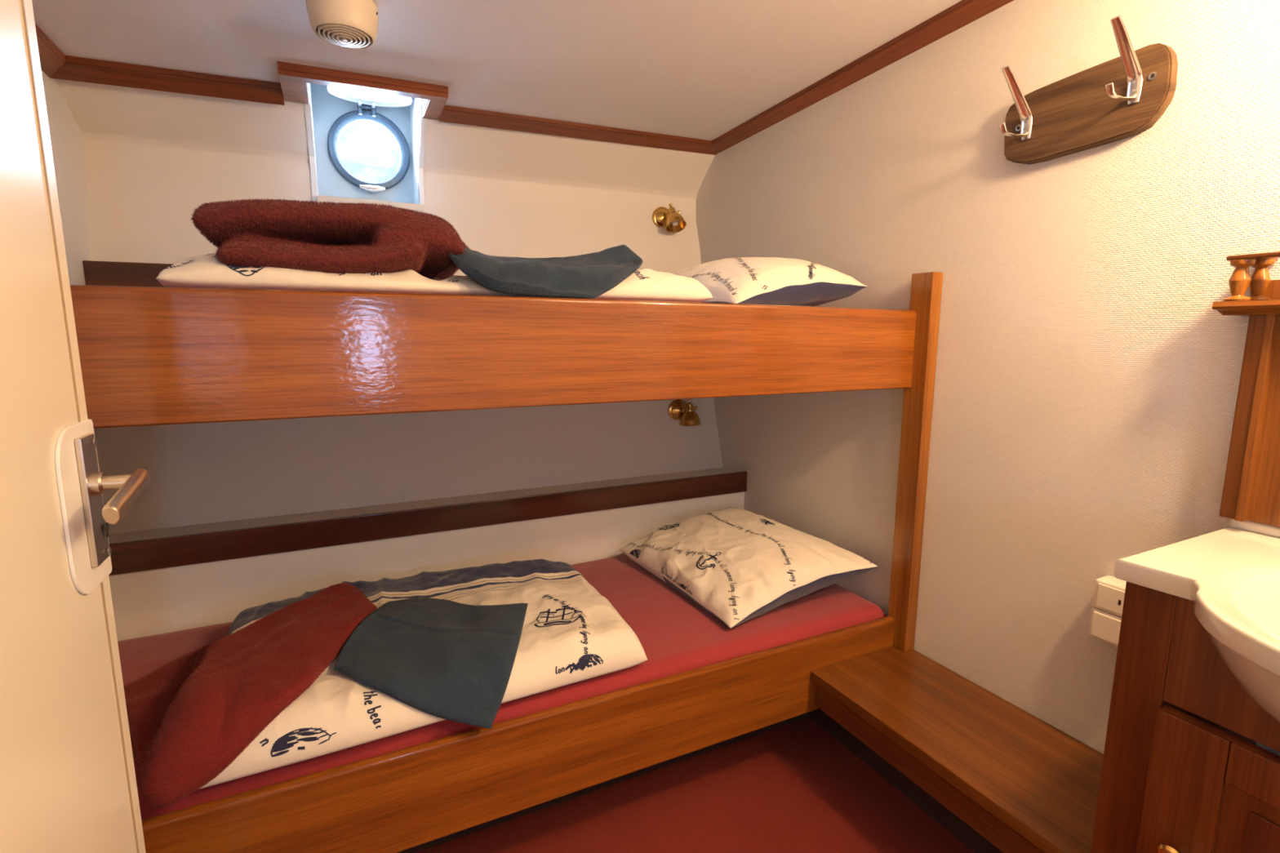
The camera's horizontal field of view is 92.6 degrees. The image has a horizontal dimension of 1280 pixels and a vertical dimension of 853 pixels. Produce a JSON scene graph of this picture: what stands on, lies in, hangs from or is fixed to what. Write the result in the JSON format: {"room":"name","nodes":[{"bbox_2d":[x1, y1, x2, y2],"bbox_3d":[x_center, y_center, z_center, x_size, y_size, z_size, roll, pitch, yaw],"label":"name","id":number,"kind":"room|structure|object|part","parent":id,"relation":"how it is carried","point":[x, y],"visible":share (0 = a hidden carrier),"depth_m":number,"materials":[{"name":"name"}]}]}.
{"room":"ship cabin","nodes":[
{"label":"ship cabin","id":0,"kind":"room"},
{"bbox_2d":[41,71,94,433],"bbox_3d":[-0.831,0.109,0.236,0.042,2.142,3.920,-4,10,-26],"label":"wall","id":1,"kind":"structure","parent":0,"point":[66,138],"depth_m":1.66,"materials":[{"name":"white paint"}]},
{"bbox_2d":[35,23,66,77],"bbox_3d":[-0.717,-0.727,-0.014,0.050,0.140,3.605,-4,10,-26],"label":"trim","id":2,"kind":"structure","parent":1,"relation":"attached to","point":[51,58],"depth_m":1.51,"materials":[{"name":"brown wood"}]},
{"bbox_2d":[56,79,723,534],"bbox_3d":[-0.640,-0.441,2.145,2.058,1.351,0.356,-4,10,-26],"label":"wall","id":3,"kind":"structure","parent":0,"point":[153,157],"depth_m":2.01,"materials":[{"name":"white paint"}]},
{"bbox_2d":[49,55,284,105],"bbox_3d":[-1.280,-0.946,1.670,0.532,0.060,0.050,-4,10,-25],"label":"trim","id":4,"kind":"structure","parent":3,"relation":"attached to","point":[74,68],"depth_m":1.66,"materials":[{"name":"brown wood"}]},
{"bbox_2d":[82,260,468,287],"bbox_3d":[-0.637,-0.484,2.132,2.032,0.083,0.021,-4,9,-24],"label":"wall rail","id":5,"kind":"object","parent":3,"relation":"attached to","point":[95,273],"visible":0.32,"depth_m":1.75,"materials":[{"name":"brown wood"}]},
{"bbox_2d":[276,61,448,119],"bbox_3d":[-0.812,-0.989,1.812,0.438,0.046,0.220,-4,10,-26],"label":"trim","id":6,"kind":"structure","parent":3,"relation":"attached to","point":[294,78],"depth_m":1.73,"materials":[{"name":"brown wood"}]},
{"bbox_2d":[304,83,429,213],"bbox_3d":[-0.888,-0.979,1.990,0.353,0.521,0.557,-4,10,-26],"label":"window","id":7,"kind":"structure","parent":3,"relation":"in","point":[331,110],"depth_m":2.15,"materials":[{"name":"white"}]},
{"bbox_3d":[-0.976,-0.992,2.205,0.272,0.272,0.054,-4,10,-26],"label":"frame","id":8,"kind":"part","parent":7,"relation":"part of","materials":[{"name":"grey metal"}]},
{"bbox_3d":[-0.934,-0.771,2.115,0.319,0.070,0.308,-4,10,-26],"label":"sill","id":9,"kind":"part","parent":7,"relation":"part of","materials":[{"name":"white"}]},
{"bbox_2d":[438,105,715,155],"bbox_3d":[-0.166,-1.056,2.192,1.061,0.065,0.051,-4,10,-25],"label":"trim","id":10,"kind":"structure","parent":3,"relation":"attached to","point":[452,114],"depth_m":2.15,"materials":[{"name":"brown wood"}]},
{"bbox_2d":[652,203,686,232],"bbox_3d":[0.124,-0.848,2.481,0.102,0.118,0.142,-4,10,-26],"label":"reading lamp","id":11,"kind":"object","parent":3,"relation":"attached to","point":[662,217],"visible":1,"depth_m":2.50,"materials":[{"name":"gold metal"}]},
{"bbox_3d":[0.140,-0.831,2.467,0.030,0.040,0.029,4,9,22],"label":"bulb","id":12,"kind":"part","parent":11,"relation":"part of","materials":[{"name":"white glass"}]},
{"bbox_3d":[0.143,-0.836,2.462,0.086,0.100,0.088,-4,10,-26],"label":"lamp shade","id":13,"kind":"part","parent":11,"relation":"part of","materials":[{"name":"gold metal"}]},
{"bbox_2d":[667,399,701,426],"bbox_3d":[0.185,-0.061,2.446,0.111,0.112,0.114,-4,10,-26],"label":"reading lamp","id":14,"kind":"object","parent":3,"relation":"attached to","point":[677,409],"visible":0.98,"depth_m":2.44,"materials":[{"name":"gold metal"}]},
{"bbox_3d":[0.178,-0.066,2.452,0.052,0.027,0.021,7,11,38],"label":"arm","id":15,"kind":"part","parent":14,"relation":"part of","materials":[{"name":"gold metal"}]},
{"bbox_3d":[0.202,-0.048,2.442,0.086,0.088,0.086,-4,10,-26],"label":"lamp shade","id":16,"kind":"part","parent":14,"relation":"part of","materials":[{"name":"gold metal"}]},
{"bbox_2d":[107,467,744,640],"bbox_3d":[-0.540,0.552,2.083,2.030,0.627,0.179,-4,10,-26],"label":"wall","id":17,"kind":"structure","parent":0,"point":[156,602],"depth_m":1.84,"materials":[{"name":"white paint"}]},
{"bbox_2d":[108,471,746,575],"bbox_3d":[-0.497,0.278,1.952,2.030,0.079,0.014,-4,10,-26],"label":"wall rail","id":18,"kind":"object","parent":17,"relation":"attached to","point":[136,556],"visible":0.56,"depth_m":1.83,"materials":[{"name":"brown wood"}]},
{"bbox_2d":[31,0,961,140],"bbox_3d":[0.171,-0.847,0.410,2.114,0.174,3.668,-4,10,-26],"label":"ceiling","id":19,"kind":"structure","parent":0,"point":[701,69],"depth_m":1.56,"materials":[{"name":"paint"}]},
{"bbox_2d":[305,0,377,48],"bbox_3d":[-0.664,-0.907,1.368,0.146,0.078,0.146,-4,10,-26],"label":"ceiling vent","id":20,"kind":"object","parent":19,"relation":"in","point":[347,24],"visible":1,"depth_m":1.33,"materials":[{"name":"beige plastic"}]},
{"bbox_2d":[316,23,370,47],"bbox_3d":[-0.664,-0.879,1.373,0.111,0.023,0.112,-4,10,-26],"label":"grille","id":21,"kind":"object","parent":20,"relation":"attached to","point":[343,35],"depth_m":1.36,"materials":[{"name":"white plastic"}]},
{"bbox_2d":[417,717,974,852],"bbox_3d":[0.347,1.159,0.351,2.100,0.042,2.800,-4,10,-26],"label":"floor","id":22,"kind":"structure","parent":0,"point":[793,787],"depth_m":1.52,"materials":[{"name":"red carpet"}]},
{"bbox_2d":[0,0,151,852],"bbox_3d":[-0.449,0.195,0.368,0.100,1.817,0.827,-4,10,-26],"label":"door","id":23,"kind":"structure","parent":22,"relation":"on","point":[68,780],"depth_m":0.60,"materials":[{"name":"beige laminate"}]},
{"bbox_3d":[-0.614,0.090,0.676,0.004,0.186,0.107,-4,10,-26],"label":"plate","id":24,"kind":"part","parent":23,"relation":"part of","materials":[{"name":"white plastic"}]},
{"bbox_3d":[-0.614,0.082,0.686,0.006,0.146,0.041,-4,10,-26],"label":"lock plate","id":25,"kind":"part","parent":23,"relation":"part of","materials":[{"name":"silver metal"}]},
{"bbox_3d":[-0.572,0.076,0.661,0.051,0.042,0.101,-4,10,-26],"label":"handle","id":26,"kind":"part","parent":23,"relation":"part of","materials":[{"name":"silver metal"}]},
{"bbox_2d":[70,271,942,852],"bbox_3d":[-0.376,0.254,1.702,2.026,1.333,1.085,-4,10,-26],"label":"bunk bed","id":27,"kind":"object","parent":22,"relation":"on","point":[149,356],"visible":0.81,"depth_m":1.19,"materials":[{"name":"brown wood"}]},
{"bbox_2d":[117,555,887,820],"bbox_3d":[-0.336,0.589,1.664,2.013,0.129,0.746,-4,10,-26],"label":"mattress","id":28,"kind":"object","parent":27,"relation":"on","point":[676,635],"visible":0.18,"depth_m":1.56,"materials":[{"name":"red fabric"}]},
{"bbox_2d":[123,582,377,809],"bbox_3d":[-0.787,0.502,1.315,0.559,0.139,0.516,9,12,44],"label":"blanket","id":29,"kind":"object","parent":28,"relation":"on","point":[190,717],"visible":0.97,"depth_m":1.15,"materials":[{"name":"red fabric"}]},
{"bbox_2d":[200,559,647,789],"bbox_3d":[-0.528,0.496,1.512,0.939,0.105,0.718,-4,10,-26],"label":"duvet","id":30,"kind":"object","parent":28,"relation":"on","point":[571,633],"visible":0.51,"depth_m":1.36,"materials":[{"name":"fabric"}]},
{"bbox_2d":[333,598,528,728],"bbox_3d":[-0.457,0.503,1.401,0.377,0.108,0.458,0,9,-2],"label":"towel","id":31,"kind":"object","parent":30,"relation":"on","point":[447,660],"visible":1,"depth_m":1.29,"materials":[{"name":"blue fabric"}]},
{"bbox_2d":[619,506,877,628],"bbox_3d":[0.308,0.402,1.936,0.495,0.163,0.671,-5,10,-30],"label":"pillow","id":32,"kind":"object","parent":28,"relation":"on","point":[739,566],"visible":1,"depth_m":1.78,"materials":[{"name":"beige fabric"}]},
{"bbox_3d":[-0.249,0.829,1.519,2.024,0.252,0.028,-4,10,-26],"label":"toe panel","id":33,"kind":"part","parent":27,"relation":"part of","materials":[{"name":"brown wood"}]},
{"bbox_3d":[0.741,0.112,1.659,0.038,1.031,0.066,-4,10,-26],"label":"post","id":34,"kind":"part","parent":27,"relation":"part of","materials":[{"name":"brown wood"}]},
{"bbox_3d":[-0.372,-0.236,1.621,2.013,0.165,0.929,-4,10,-26],"label":"mattress","id":35,"kind":"object","parent":27,"relation":"on","visible":0},
{"bbox_2d":[155,253,713,302],"bbox_3d":[-0.450,-0.330,1.455,1.089,0.079,0.655,-4,10,-26],"label":"duvet","id":36,"kind":"object","parent":35,"relation":"on","point":[204,271],"visible":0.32,"depth_m":1.09,"materials":[{"name":"beige fabric"}]},
{"bbox_2d":[191,197,471,279],"bbox_3d":[-0.622,-0.373,1.321,0.501,0.179,0.594,-4,10,-26],"label":"blanket","id":37,"kind":"object","parent":36,"relation":"on","point":[352,237],"visible":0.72,"depth_m":1.09,"materials":[{"name":"red fabric"}]},
{"bbox_2d":[448,244,642,298],"bbox_3d":[-0.181,-0.331,1.273,0.433,0.131,0.214,-4,10,-26],"label":"towel","id":38,"kind":"object","parent":36,"relation":"on","point":[591,275],"visible":0.95,"depth_m":1.21,"materials":[{"name":"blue fabric"}]},
{"bbox_2d":[671,257,866,306],"bbox_3d":[0.295,-0.417,1.867,0.483,0.196,0.703,-4,10,-26],"label":"pillow","id":39,"kind":"object","parent":35,"relation":"on","point":[774,281],"visible":0.59,"depth_m":1.60,"materials":[{"name":"beige fabric"}]},
{"bbox_2d":[808,645,1103,852],"bbox_3d":[0.916,0.879,1.062,0.339,0.302,1.819,-4,10,-26],"label":"bench","id":40,"kind":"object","parent":22,"relation":"on","point":[998,777],"depth_m":1.35,"materials":[{"name":"brown wood"}]},
{"bbox_3d":[0.934,0.892,1.073,0.021,0.272,1.819,-4,10,-26],"label":"kick panel","id":41,"kind":"part","parent":40,"relation":"part of","materials":[{"name":"brown wood"}]},
{"bbox_2d":[1090,581,1279,852],"bbox_3d":[1.003,0.514,0.741,0.414,0.514,0.630,-4,10,-26],"label":"vanity cabinet","id":42,"kind":"object","parent":22,"relation":"on","point":[1184,770],"visible":0.85,"depth_m":0.86,"materials":[{"name":"brown wood"}]},
{"bbox_3d":[0.744,0.598,0.851,0.033,0.033,0.033,-4,10,-26],"label":"knob","id":43,"kind":"part","parent":42,"relation":"part of","materials":[{"name":"gold metal"}]},
{"bbox_2d":[1113,519,1279,724],"bbox_3d":[0.936,0.307,0.713,0.533,0.193,0.589,-4,10,-26],"label":"washbasin","id":44,"kind":"object","parent":42,"relation":"in","point":[1231,575],"visible":0.99,"depth_m":0.85,"materials":[{"name":"beige ceramic"}]},
{"bbox_3d":[0.822,0.595,0.738,0.010,0.338,0.368,-4,10,-26],"label":"door frame","id":45,"kind":"part","parent":42,"relation":"part of","materials":[{"name":"brown wood"}]},
{"bbox_3d":[0.833,0.594,0.743,0.017,0.338,0.368,-4,10,-26],"label":"cabinet door","id":46,"kind":"part","parent":42,"relation":"part of","materials":[{"name":"brown wood"}]},
{"bbox_2d":[696,0,1279,755],"bbox_3d":[1.030,-0.021,1.137,0.042,2.142,3.920,-4,10,-26],"label":"wall","id":47,"kind":"structure","parent":0,"point":[1087,377],"depth_m":1.39,"materials":[{"name":"paint"}]},
{"bbox_2d":[711,0,1013,155],"bbox_3d":[1.066,-0.903,0.830,0.050,0.132,3.587,-4,10,-26],"label":"trim","id":48,"kind":"structure","parent":47,"relation":"attached to","point":[964,12],"depth_m":1.70,"materials":[{"name":"brown wood"}]},
{"bbox_2d":[999,15,1177,164],"bbox_3d":[0.855,-0.655,1.222,0.119,0.192,0.310,-4,10,-26],"label":"coat rack","id":49,"kind":"object","parent":47,"relation":"attached to","point":[1123,96],"visible":1,"depth_m":1.21,"materials":[{"name":"brown wood"}]},
{"bbox_2d":[1088,607,1121,646],"bbox_3d":[0.963,0.406,1.228,0.052,0.062,0.088,-4,10,-26],"label":"power socket","id":50,"kind":"object","parent":47,"relation":"attached to","point":[1104,626],"visible":0.52,"depth_m":1.23,"materials":[{"name":"beige plastic"}]},
{"bbox_2d":[1092,575,1126,617],"bbox_3d":[0.964,0.344,1.218,0.051,0.061,0.088,-4,10,-26],"label":"light switch","id":51,"kind":"object","parent":47,"relation":"attached to","point":[1108,591],"visible":0.56,"depth_m":1.22,"materials":[{"name":"beige plastic"}]},
{"bbox_2d":[1212,251,1279,527],"bbox_3d":[1.145,-0.021,0.759,0.079,0.439,0.685,-4,10,-26],"label":"upper cabinet","id":52,"kind":"object","parent":47,"relation":"attached to","point":[1251,484],"visible":1,"depth_m":1.00,"materials":[{"name":"brown wood"}]},
{"bbox_2d":[1212,299,1279,315],"bbox_3d":[1.145,-0.153,0.739,0.079,0.022,0.685,-4,10,-26],"label":"shelf","id":53,"kind":"object","parent":52,"relation":"attached to","point":[1226,307],"depth_m":0.99,"materials":[{"name":"brown wood"}]},
{"bbox_3d":[1.159,0.023,0.767,0.052,0.351,0.617,-4,10,-26],"label":"panel","id":54,"kind":"part","parent":52,"relation":"part of","materials":[{"name":"brown wood"}]},
{"bbox_3d":[1.149,-0.233,0.724,0.074,0.008,0.678,-4,10,-26],"label":"gallery rail","id":55,"kind":"part","parent":52,"relation":"part of","materials":[{"name":"brown wood"}]}
]}

